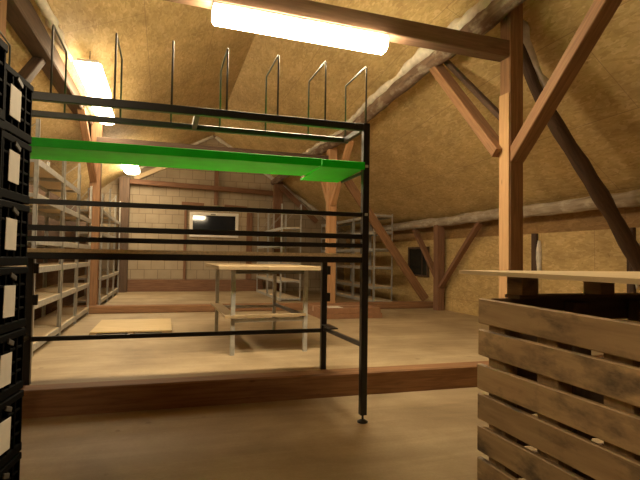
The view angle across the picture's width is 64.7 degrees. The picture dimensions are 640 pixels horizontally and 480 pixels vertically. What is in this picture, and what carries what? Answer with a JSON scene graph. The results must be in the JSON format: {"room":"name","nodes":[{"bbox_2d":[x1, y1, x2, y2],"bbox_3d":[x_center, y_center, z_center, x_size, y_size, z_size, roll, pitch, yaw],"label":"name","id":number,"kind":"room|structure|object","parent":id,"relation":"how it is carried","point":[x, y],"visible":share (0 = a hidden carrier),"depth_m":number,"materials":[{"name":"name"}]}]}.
{"room":"farm building","nodes":[
{"label":"farm building","id":0,"kind":"room"},
{"bbox_2d":[5,0,255,200],"bbox_3d":[-3.158,-2.472,6.015,5.970,3.877,25.200,1,-2,-17],"label":"ceiling","id":1,"kind":"structure","parent":0,"point":[146,30],"depth_m":9.64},
{"bbox_2d":[6,0,92,135],"bbox_3d":[-5.013,-2.721,10.634,0.260,0.320,15.102,1,-2,-16],"label":"beam","id":2,"kind":"structure","parent":1,"relation":"attached to","point":[21,15],"depth_m":6.97,"materials":[{"name":"brown wood"}]},
{"bbox_2d":[18,56,45,82],"bbox_3d":[-3.995,-2.271,6.903,0.150,1.218,1.669,1,-2,-17],"label":"brace","id":3,"kind":"object","parent":2,"relation":"attached to","point":[34,65],"visible":0.35,"depth_m":7.00,"materials":[{"name":"brown wood"}]},
{"bbox_2d":[77,106,96,181],"bbox_3d":[-4.888,-1.974,10.623,0.145,1.352,1.338,1,-2,-12],"label":"brace","id":4,"kind":"object","parent":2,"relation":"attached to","point":[84,127],"visible":0.58,"depth_m":10.43,"materials":[{"name":"brown wood"}]},
{"bbox_2d":[35,0,72,60],"bbox_3d":[-3.697,-2.973,7.016,0.180,0.182,2.402,1,-2,-17],"label":"foam","id":5,"kind":"object","parent":1,"relation":"attached to","point":[50,18],"visible":0.84,"depth_m":6.81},
{"bbox_2d":[74,51,111,98],"bbox_3d":[-3.917,-2.863,8.777,0.400,0.382,1.700,1,-2,-17],"label":"strip light","id":6,"kind":"object","parent":1,"relation":"hanging from","point":[91,73],"visible":0.84,"depth_m":8.40,"materials":[{"name":"beige plastic"}]},
{"bbox_2d":[92,106,113,124],"bbox_3d":[-4.504,-2.763,10.478,0.360,0.328,1.800,1,-2,-17],"label":"strip light","id":7,"kind":"object","parent":1,"relation":"hanging from","point":[99,111],"visible":0.38,"depth_m":10.37,"materials":[{"name":"beige plastic"}]},
{"bbox_2d":[121,165,139,174],"bbox_3d":[-5.945,-2.474,15.730,0.500,0.387,3.300,1,-2,-17],"label":"strip light","id":8,"kind":"object","parent":1,"relation":"hanging from","point":[128,169],"visible":0.41,"depth_m":16.39,"materials":[{"name":"beige plastic"}]},
{"bbox_2d":[127,135,213,175],"bbox_3d":[-5.434,-3.092,18.418,3.034,1.748,0.164,1,-2,-17],"label":"foam","id":9,"kind":"object","parent":1,"relation":"attached to","point":[210,137],"visible":0.34,"depth_m":18.69,"materials":[{"name":"beige"}]},
{"bbox_2d":[76,135,345,290],"bbox_3d":[-4.258,-0.909,18.816,11.250,6.150,0.001,1,-2,-17],"label":"wall","id":10,"kind":"structure","parent":0,"point":[138,217],"depth_m":18.74,"materials":[{"name":"brick"}]},
{"bbox_2d":[98,279,262,291],"bbox_3d":[-5.898,1.635,18.153,7.750,0.430,0.130,1,-2,-17],"label":"trim","id":11,"kind":"structure","parent":10,"relation":"attached to","point":[133,285],"depth_m":18.35,"materials":[{"name":"brown wood"}]},
{"bbox_2d":[183,210,186,278],"bbox_3d":[-4.951,0.086,18.519,0.100,2.700,0.060,1,-2,-17],"label":"board","id":12,"kind":"object","parent":10,"relation":"attached to","point":[185,211],"visible":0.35,"depth_m":18.49,"materials":[{"name":"brown wood"}]},
{"bbox_2d":[182,202,203,205],"bbox_3d":[-4.688,-1.327,18.634,0.803,0.140,0.070,1,-2,-17],"label":"board","id":13,"kind":"object","parent":10,"relation":"attached to","point":[183,203],"visible":0.73,"depth_m":18.60,"materials":[{"name":"brown wood"}]},
{"bbox_2d":[189,212,238,237],"bbox_3d":[-3.954,-0.557,18.888,1.790,0.920,0.180,1,-2,-17],"label":"window","id":14,"kind":"structure","parent":10,"relation":"in","point":[198,220],"depth_m":18.87,"materials":[{"name":"beige"}]},
{"bbox_2d":[214,171,218,204],"bbox_3d":[-3.873,-2.038,18.865,0.150,1.480,0.080,1,-2,-17],"label":"upright","id":15,"kind":"object","parent":10,"relation":"attached to","point":[216,173],"visible":0.65,"depth_m":18.83,"materials":[{"name":"brown wood"}]},
{"bbox_2d":[224,205,246,207],"bbox_3d":[-3.184,-1.239,19.094,0.856,0.160,0.070,1,-2,-17],"label":"board","id":16,"kind":"object","parent":10,"relation":"attached to","point":[224,205],"visible":0.46,"depth_m":19.04,"materials":[{"name":"brown wood"}]},
{"bbox_2d":[246,213,252,278],"bbox_3d":[-2.695,0.163,19.210,0.220,2.660,0.060,1,-2,-17],"label":"board","id":17,"kind":"object","parent":10,"relation":"attached to","point":[249,215],"visible":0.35,"depth_m":19.19,"materials":[{"name":"brown wood"}]},
{"bbox_2d":[215,136,325,219],"bbox_3d":[-1.687,-2.274,19.542,4.744,3.189,0.204,1,-2,-17],"label":"foam","id":18,"kind":"object","parent":10,"relation":"attached to","point":[217,138],"visible":0.46,"depth_m":19.65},
{"bbox_2d":[19,387,603,479],"bbox_3d":[1.443,1.523,0.029,11.450,0.001,11.300,1,-2,-17],"label":"floor","id":19,"kind":"structure","parent":0,"point":[429,434],"depth_m":4.12,"materials":[{"name":"wood"}]},
{"bbox_2d":[0,24,369,423],"bbox_3d":[-1.216,-0.003,4.835,3.186,3.318,1.310,1,-2,-17],"label":"rack","id":20,"kind":"object","parent":19,"relation":"on","point":[316,169],"visible":0.97,"depth_m":4.48,"materials":[{"name":"black metal"}]},
{"bbox_2d":[20,355,602,418],"bbox_3d":[-0.254,1.580,5.472,11.000,0.270,0.240,1,-2,-17],"label":"beam","id":21,"kind":"structure","parent":19,"relation":"on","point":[83,398],"depth_m":5.17,"materials":[{"name":"brown wood"}]},
{"bbox_2d":[0,0,6,41],"bbox_3d":[-3.084,-0.662,4.651,0.200,4.070,0.200,1,-2,-17],"label":"timber post","id":22,"kind":"object","parent":21,"relation":"on","point":[3,3],"visible":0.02,"depth_m":4.73,"materials":[{"name":"brown wood"}]},
{"bbox_2d":[164,0,509,61],"bbox_3d":[-0.354,-2.534,5.561,5.666,0.375,0.200,1,-2,-17],"label":"tie beam","id":23,"kind":"structure","parent":22,"relation":"on","point":[400,31],"depth_m":5.81,"materials":[{"name":"brown wood"}]},
{"bbox_2d":[212,2,388,54],"bbox_3d":[-0.185,-2.313,5.595,1.980,0.200,0.220,3,-3,-17],"label":"strip light","id":24,"kind":"object","parent":23,"relation":"hanging from","point":[223,15],"visible":1,"depth_m":5.49,"materials":[{"name":"beige plastic"}]},
{"bbox_2d":[499,3,522,297],"bbox_3d":[2.399,-0.828,6.343,0.216,4.680,0.200,1,-2,-17],"label":"timber post","id":25,"kind":"object","parent":21,"relation":"on","point":[511,26],"visible":0.58,"depth_m":6.28,"materials":[{"name":"brown wood"}]},
{"bbox_2d":[429,64,501,156],"bbox_3d":[2.050,-1.904,7.154,0.202,1.751,1.648,2,-2,-19],"label":"brace","id":26,"kind":"object","parent":25,"relation":"attached to","point":[489,138],"visible":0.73,"depth_m":6.98,"materials":[{"name":"brown wood"}]},
{"bbox_2d":[443,60,498,119],"bbox_3d":[2.197,-2.164,7.239,0.091,1.462,1.541,2,-2,-19],"label":"brace","id":27,"kind":"object","parent":25,"relation":"attached to","point":[480,96],"visible":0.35,"depth_m":7.18,"materials":[{"name":"brown wood"}]},
{"bbox_2d":[511,0,622,162],"bbox_3d":[2.753,-2.029,5.349,0.200,2.069,2.183,1,-2,-17],"label":"brace","id":28,"kind":"object","parent":25,"relation":"attached to","point":[600,13],"visible":0.94,"depth_m":5.49,"materials":[{"name":"brown wood"}]},
{"bbox_2d":[477,298,639,479],"bbox_3d":[1.355,0.907,1.662,1.151,1.346,1.156,1,-2,-17],"label":"crate","id":29,"kind":"object","parent":19,"relation":"on","point":[538,351],"visible":0.99,"depth_m":1.68,"materials":[{"name":"brown wood"}]},
{"bbox_2d":[459,270,639,298],"bbox_3d":[1.361,0.183,1.826,1.200,0.109,1.200,1,-2,-17],"label":"pallet","id":30,"kind":"object","parent":29,"relation":"on","point":[520,284],"visible":1,"depth_m":2.04,"materials":[{"name":"brown wood"}]},
{"bbox_3d":[-1.544,1.407,2.020,0.407,0.282,0.600,1,-2,-10],"label":"plastic crate","id":31,"kind":"object","parent":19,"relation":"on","visible":0},
{"bbox_2d":[0,452,21,479],"bbox_3d":[-1.540,1.118,2.030,0.407,0.282,0.600,1,-2,-10],"label":"plastic crate","id":32,"kind":"object","parent":31,"relation":"on","point":[10,470],"visible":0.87,"depth_m":2.27,"materials":[{"name":"black plastic"}]},
{"bbox_2d":[0,390,23,468],"bbox_3d":[-1.536,0.830,2.041,0.407,0.282,0.600,1,-2,-10],"label":"plastic crate","id":33,"kind":"object","parent":32,"relation":"on","point":[10,407],"visible":0.98,"depth_m":2.25,"materials":[{"name":"black plastic"}]},
{"bbox_2d":[0,328,25,401],"bbox_3d":[-1.532,0.542,2.051,0.407,0.282,0.600,1,-2,-10],"label":"plastic crate","id":34,"kind":"object","parent":33,"relation":"on","point":[12,342],"visible":0.95,"depth_m":2.24,"materials":[{"name":"black plastic"}]},
{"bbox_2d":[0,266,27,334],"bbox_3d":[-1.528,0.254,2.062,0.407,0.282,0.600,1,-2,-10],"label":"plastic crate","id":35,"kind":"object","parent":34,"relation":"on","point":[13,280],"visible":1,"depth_m":2.23,"materials":[{"name":"black plastic"}]},
{"bbox_2d":[0,199,29,265],"bbox_3d":[-1.524,-0.035,2.072,0.407,0.282,0.600,1,-2,-10],"label":"plastic crate","id":36,"kind":"object","parent":35,"relation":"on","point":[13,216],"visible":0.98,"depth_m":2.23,"materials":[{"name":"black plastic"}]},
{"bbox_2d":[1,131,31,204],"bbox_3d":[-1.520,-0.323,2.082,0.407,0.282,0.600,1,-2,-11],"label":"plastic crate","id":37,"kind":"object","parent":36,"relation":"on","point":[15,175],"visible":0.95,"depth_m":2.24,"materials":[{"name":"black plastic"}]},
{"bbox_2d":[4,63,33,144],"bbox_3d":[-1.515,-0.611,2.093,0.407,0.282,0.600,1,-2,-10],"label":"plastic crate","id":38,"kind":"object","parent":37,"relation":"on","point":[19,92],"visible":0.76,"depth_m":2.25,"materials":[{"name":"black plastic"}]},
{"bbox_3d":[-1.298,1.389,1.421,0.407,0.282,0.600,1,-2,-10],"label":"plastic crate","id":39,"kind":"object","parent":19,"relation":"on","visible":0},
{"bbox_3d":[-1.294,1.107,1.432,0.407,0.282,0.600,1,-2,-10],"label":"plastic crate","id":40,"kind":"object","parent":39,"relation":"on","visible":0},
{"bbox_3d":[-1.289,0.826,1.442,0.407,0.282,0.600,1,-2,-10],"label":"plastic crate","id":41,"kind":"object","parent":40,"relation":"on","visible":0},
{"bbox_3d":[-1.285,0.545,1.452,0.407,0.282,0.600,1,-2,-10],"label":"plastic crate","id":42,"kind":"object","parent":41,"relation":"on","visible":0},
{"bbox_3d":[-1.281,0.263,1.462,0.407,0.282,0.600,1,-2,-10],"label":"plastic crate","id":43,"kind":"object","parent":42,"relation":"on","visible":0},
{"bbox_3d":[-1.277,-0.018,1.472,0.407,0.282,0.600,1,-2,-10],"label":"plastic crate","id":44,"kind":"object","parent":43,"relation":"on","visible":0},
{"bbox_2d":[0,119,4,198],"bbox_3d":[-1.273,-0.299,1.482,0.407,0.282,0.600,1,-2,-11],"label":"plastic crate","id":45,"kind":"object","parent":44,"relation":"on","point":[2,123],"visible":1,"depth_m":1.80,"materials":[{"name":"grey plastic"}]},
{"bbox_2d":[0,38,7,120],"bbox_3d":[-1.269,-0.580,1.492,0.407,0.282,0.600,1,-2,-10],"label":"plastic crate","id":46,"kind":"object","parent":45,"relation":"on","point":[3,46],"visible":0.96,"depth_m":1.80,"materials":[{"name":"grey plastic"}]},
{"bbox_2d":[30,290,602,384],"bbox_3d":[-2.271,1.685,12.123,11.450,0.001,14.000,1,-2,-17],"label":"floor","id":47,"kind":"structure","parent":0,"point":[406,336],"depth_m":7.32,"materials":[{"name":"wood"}]},
{"bbox_2d":[11,118,64,356],"bbox_3d":[-4.062,-0.015,7.036,0.560,2.980,1.730,1,-2,-17],"label":"shelving unit","id":48,"kind":"object","parent":47,"relation":"on","point":[39,170],"visible":0.42,"depth_m":7.21,"materials":[{"name":"metal"}]},
{"bbox_2d":[23,160,80,335],"bbox_3d":[-4.544,0.035,8.603,0.560,2.980,1.450,1,-2,-17],"label":"shelving unit","id":49,"kind":"object","parent":47,"relation":"on","point":[46,186],"visible":0.56,"depth_m":8.81,"materials":[{"name":"metal"}]},
{"bbox_2d":[27,184,85,320],"bbox_3d":[-5.852,0.320,11.222,0.050,2.560,12.500,1,-2,-17],"label":"wall","id":50,"kind":"structure","parent":47,"relation":"on","point":[52,276],"depth_m":10.84,"materials":[{"name":"beige brick"}]},
{"bbox_2d":[45,175,92,322],"bbox_3d":[-5.011,0.182,10.113,0.560,2.780,1.620,1,-2,-17],"label":"shelving unit","id":51,"kind":"object","parent":47,"relation":"on","point":[68,311],"visible":0.47,"depth_m":10.18,"materials":[{"name":"metal"}]},
{"bbox_2d":[77,194,110,304],"bbox_3d":[-5.826,0.274,12.984,0.590,2.780,1.650,1,-2,-17],"label":"shelving unit","id":52,"kind":"object","parent":47,"relation":"on","point":[85,212],"visible":0.48,"depth_m":12.73,"materials":[{"name":"metal"}]},
{"bbox_2d":[88,188,115,297],"bbox_3d":[-6.316,0.160,14.590,0.590,3.110,1.600,1,-2,-17],"label":"shelving unit","id":53,"kind":"object","parent":47,"relation":"on","point":[110,293],"visible":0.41,"depth_m":15.08,"materials":[{"name":"metal"}]},
{"bbox_2d":[98,196,120,292],"bbox_3d":[-6.808,0.210,16.191,0.590,3.110,1.650,1,-2,-17],"label":"shelving unit","id":54,"kind":"object","parent":47,"relation":"on","point":[104,222],"visible":0.27,"depth_m":16.72,"materials":[{"name":"metal"}]},
{"bbox_2d":[116,176,129,291],"bbox_3d":[-6.866,-0.199,17.625,0.340,4.030,0.200,1,-2,-17],"label":"timber post","id":55,"kind":"object","parent":47,"relation":"on","point":[124,182],"visible":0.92,"depth_m":17.54,"materials":[{"name":"brown wood"}]},
{"bbox_2d":[130,179,272,195],"bbox_3d":[-4.250,-1.937,18.620,5.305,0.340,0.140,1,-2,-17],"label":"tie beam","id":56,"kind":"structure","parent":55,"relation":"attached to","point":[132,181],"depth_m":18.51,"materials":[{"name":"brown wood"}]},
{"bbox_2d":[133,167,166,178],"bbox_3d":[-5.734,-2.625,18.312,1.921,1.063,0.080,1,-2,-17],"label":"board","id":57,"kind":"object","parent":56,"relation":"attached to","point":[157,169],"visible":0.46,"depth_m":18.14,"materials":[{"name":"brown wood"}]},
{"bbox_2d":[89,318,171,334],"bbox_3d":[-3.221,1.508,8.754,1.230,0.085,1.590,1,-2,-17],"label":"pallet","id":58,"kind":"object","parent":47,"relation":"on","point":[131,326],"visible":0.88,"depth_m":8.53,"materials":[{"name":"yellow wood"}]},
{"bbox_2d":[52,301,432,313],"bbox_3d":[-2.244,1.593,11.925,10.980,0.170,0.240,1,-2,-17],"label":"beam","id":59,"kind":"structure","parent":47,"relation":"on","point":[145,308],"depth_m":11.62,"materials":[{"name":"brown wood"}]},
{"bbox_2d":[86,122,102,304],"bbox_3d":[-5.039,-0.601,11.291,0.220,4.130,0.220,1,-2,-17],"label":"timber post","id":60,"kind":"object","parent":59,"relation":"on","point":[96,128],"visible":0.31,"depth_m":11.20,"materials":[{"name":"brown wood"}]},
{"bbox_2d":[325,147,336,302],"bbox_3d":[0.280,-0.377,12.763,0.220,3.920,0.200,1,-2,-17],"label":"timber post","id":61,"kind":"object","parent":59,"relation":"on","point":[332,153],"visible":0.65,"depth_m":12.66,"materials":[{"name":"brown wood"}]},
{"bbox_2d":[96,137,328,158],"bbox_3d":[-2.354,-2.107,12.029,5.451,0.220,0.180,1,-2,-17],"label":"tie beam","id":62,"kind":"structure","parent":61,"relation":"attached to","point":[99,139],"depth_m":11.81,"materials":[{"name":"brown wood"}]},
{"bbox_2d":[321,182,325,199],"bbox_3d":[0.071,-1.641,13.445,0.130,1.428,1.241,1,-2,-17],"label":"brace","id":63,"kind":"object","parent":61,"relation":"attached to","point":[323,184],"visible":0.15,"depth_m":13.13,"materials":[{"name":"brown wood"}]},
{"bbox_2d":[330,139,353,205],"bbox_3d":[0.510,-1.583,12.113,0.140,1.432,1.338,1,-2,-17],"label":"brace","id":64,"kind":"object","parent":61,"relation":"attached to","point":[348,148],"visible":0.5,"depth_m":12.22,"materials":[{"name":"brown wood"}]},
{"bbox_2d":[271,0,525,184],"bbox_3d":[1.338,-2.710,9.237,0.330,0.757,21.501,1,-2,-17],"label":"log purlin","id":65,"kind":"object","parent":61,"relation":"on","point":[485,20],"visible":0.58,"depth_m":8.01,"materials":[{"name":"brown wood"}]},
{"bbox_2d":[302,0,490,153],"bbox_3d":[1.257,-2.810,9.111,0.237,0.585,12.501,1,-2,-17],"label":"foam","id":66,"kind":"object","parent":65,"relation":"on","point":[421,54],"visible":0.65,"depth_m":8.39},
{"bbox_2d":[426,0,492,57],"bbox_3d":[1.794,-2.955,7.604,0.360,0.349,3.310,1,-2,-17],"label":"foam","id":67,"kind":"object","parent":65,"relation":"on","point":[484,3],"visible":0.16,"depth_m":6.70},
{"bbox_2d":[337,158,428,300],"bbox_3d":[1.579,-0.245,13.242,2.847,3.741,0.080,1,-2,-17],"label":"strut","id":68,"kind":"object","parent":59,"relation":"on","point":[355,193],"visible":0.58,"depth_m":13.28,"materials":[{"name":"brown wood"}]},
{"bbox_2d":[205,263,320,355],"bbox_3d":[-0.917,0.961,7.669,1.470,1.165,2.250,1,-2,-17],"label":"work table","id":69,"kind":"object","parent":47,"relation":"on","point":[274,269],"visible":0.92,"depth_m":6.86,"materials":[{"name":"brown wood"}]},
{"bbox_2d":[256,208,284,295],"bbox_3d":[-1.750,0.435,17.896,0.630,2.930,1.950,1,-2,-17],"label":"shelving unit","id":70,"kind":"object","parent":47,"relation":"on","point":[262,291],"visible":0.52,"depth_m":18.13,"materials":[{"name":"metal"}]},
{"bbox_2d":[271,183,282,290],"bbox_3d":[-1.628,-0.116,19.233,0.340,4.130,0.200,1,-2,-17],"label":"timber post","id":71,"kind":"object","parent":47,"relation":"on","point":[277,193],"visible":0.35,"depth_m":19.17,"materials":[{"name":"brown wood"}]},
{"bbox_2d":[279,185,317,223],"bbox_3d":[-0.806,-1.365,19.369,1.570,1.434,0.080,1,-2,-17],"label":"strut","id":72,"kind":"object","parent":71,"relation":"attached to","point":[282,188],"visible":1,"depth_m":19.30,"materials":[{"name":"brown wood"}]},
{"bbox_2d":[267,204,301,300],"bbox_3d":[-1.155,0.399,15.961,0.630,2.880,2.000,1,-2,-17],"label":"shelving unit","id":73,"kind":"object","parent":47,"relation":"on","point":[280,296],"visible":0.74,"depth_m":15.15,"materials":[{"name":"metal"}]},
{"bbox_2d":[320,224,350,291],"bbox_3d":[0.574,0.656,18.709,0.600,2.613,1.750,1,-2,-17],"label":"shelving unit","id":74,"kind":"object","parent":47,"relation":"on","point":[323,225],"visible":0.31,"depth_m":18.91,"materials":[{"name":"metal"}]},
{"bbox_2d":[308,309,381,318],"bbox_3d":[0.504,1.644,11.386,1.380,0.110,1.280,1,-2,-17],"label":"cardboard box","id":75,"kind":"object","parent":47,"relation":"on","point":[310,312],"visible":0.35,"depth_m":10.79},
{"bbox_2d":[308,303,380,313],"bbox_3d":[0.486,1.530,11.385,1.343,0.112,1.280,1,-2,-17],"label":"cardboard box","id":76,"kind":"object","parent":75,"relation":"on","point":[332,308],"visible":0.8,"depth_m":10.94,"materials":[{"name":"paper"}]},
{"bbox_2d":[335,217,369,298],"bbox_3d":[1.089,0.603,17.037,0.600,2.613,1.650,1,-2,-17],"label":"shelving unit","id":77,"kind":"object","parent":47,"relation":"on","point":[349,221],"visible":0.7,"depth_m":16.98,"materials":[{"name":"metal"}]},
{"bbox_2d":[353,213,392,301],"bbox_3d":[1.588,0.552,15.413,0.600,2.613,1.650,1,-2,-17],"label":"shelving unit","id":78,"kind":"object","parent":47,"relation":"on","point":[373,233],"visible":0.67,"depth_m":14.75,"materials":[{"name":"metal"}]},
{"bbox_2d":[433,225,444,309],"bbox_3d":[3.054,0.692,12.976,0.200,2.200,0.220,1,-2,-17],"label":"timber post","id":79,"kind":"object","parent":47,"relation":"on","point":[439,231],"visible":0.81,"depth_m":12.89,"materials":[{"name":"brown wood"}]},
{"bbox_2d":[412,229,432,274],"bbox_3d":[2.850,0.329,13.672,0.140,1.378,1.303,1,-2,-17],"label":"brace","id":80,"kind":"object","parent":79,"relation":"attached to","point":[417,235],"visible":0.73,"depth_m":13.68,"materials":[{"name":"brown wood"}]},
{"bbox_2d":[439,222,482,287],"bbox_3d":[3.333,0.394,12.092,0.140,1.614,1.738,1,-2,-17],"label":"brace","id":81,"kind":"object","parent":79,"relation":"attached to","point":[477,226],"visible":0.92,"depth_m":11.97,"materials":[{"name":"brown wood"}]},
{"bbox_2d":[338,189,639,233],"bbox_3d":[3.982,-0.549,9.982,0.281,0.293,21.500,1,-2,-17],"label":"log purlin","id":82,"kind":"object","parent":79,"relation":"on","point":[630,198],"visible":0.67,"depth_m":9.54,"materials":[{"name":"brown wood"}]},
{"bbox_2d":[523,43,639,285],"bbox_3d":[3.737,-0.666,6.984,2.604,4.531,0.259,1,-2,-17],"label":"strut","id":83,"kind":"object","parent":47,"relation":"on","point":[600,195],"visible":0.77,"depth_m":6.92,"materials":[{"name":"brown wood"}]},
{"bbox_2d":[214,0,639,230],"bbox_3d":[2.315,-2.449,7.698,5.480,3.644,25.200,1,-2,-17],"label":"ceiling","id":84,"kind":"structure","parent":0,"point":[426,161],"depth_m":9.51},
{"bbox_2d":[523,20,548,88],"bbox_3d":[2.901,-2.408,6.716,0.535,1.132,0.146,1,-2,-17],"label":"foam","id":85,"kind":"object","parent":84,"relation":"attached to","point":[543,79],"visible":0.57,"depth_m":6.66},
{"bbox_2d":[344,227,639,319],"bbox_3d":[4.705,0.873,8.328,0.080,2.090,25.200,1,-2,-17],"label":"wall","id":86,"kind":"structure","parent":0,"point":[590,250],"depth_m":11.34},
{"bbox_2d":[408,247,428,276],"bbox_3d":[2.787,0.612,14.340,0.065,0.830,1.160,1,-2,-17],"label":"window","id":87,"kind":"structure","parent":86,"relation":"in","point":[417,263],"depth_m":14.35,"materials":[{"name":"black glass"}]},
{"bbox_2d":[346,206,639,243],"bbox_3d":[4.763,-0.490,8.389,0.001,0.720,25.200,1,-2,-17],"label":"trim","id":88,"kind":"structure","parent":86,"relation":"attached to","point":[591,219],"depth_m":9.78,"materials":[{"name":"brown wood"}]},
{"bbox_2d":[531,233,537,270],"bbox_3d":[4.184,0.895,9.821,0.090,2.040,0.130,1,-2,-17],"label":"stud","id":89,"kind":"object","parent":86,"relation":"attached to","point":[534,237],"visible":0.38,"depth_m":9.81,"materials":[{"name":"wood"}]},
{"bbox_2d":[536,241,541,270],"bbox_3d":[4.231,0.362,9.745,0.122,0.700,0.126,1,-2,3],"label":"foam","id":90,"kind":"object","parent":86,"relation":"attached to","point":[538,248],"visible":0.77,"depth_m":9.70,"materials":[{"name":"beige"}]},
{"bbox_2d":[627,228,635,319],"bbox_3d":[4.810,0.830,7.786,0.090,2.040,0.120,1,-2,-17],"label":"stud","id":91,"kind":"object","parent":86,"relation":"attached to","point":[631,288],"visible":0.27,"depth_m":7.76,"materials":[{"name":"brown wood"}]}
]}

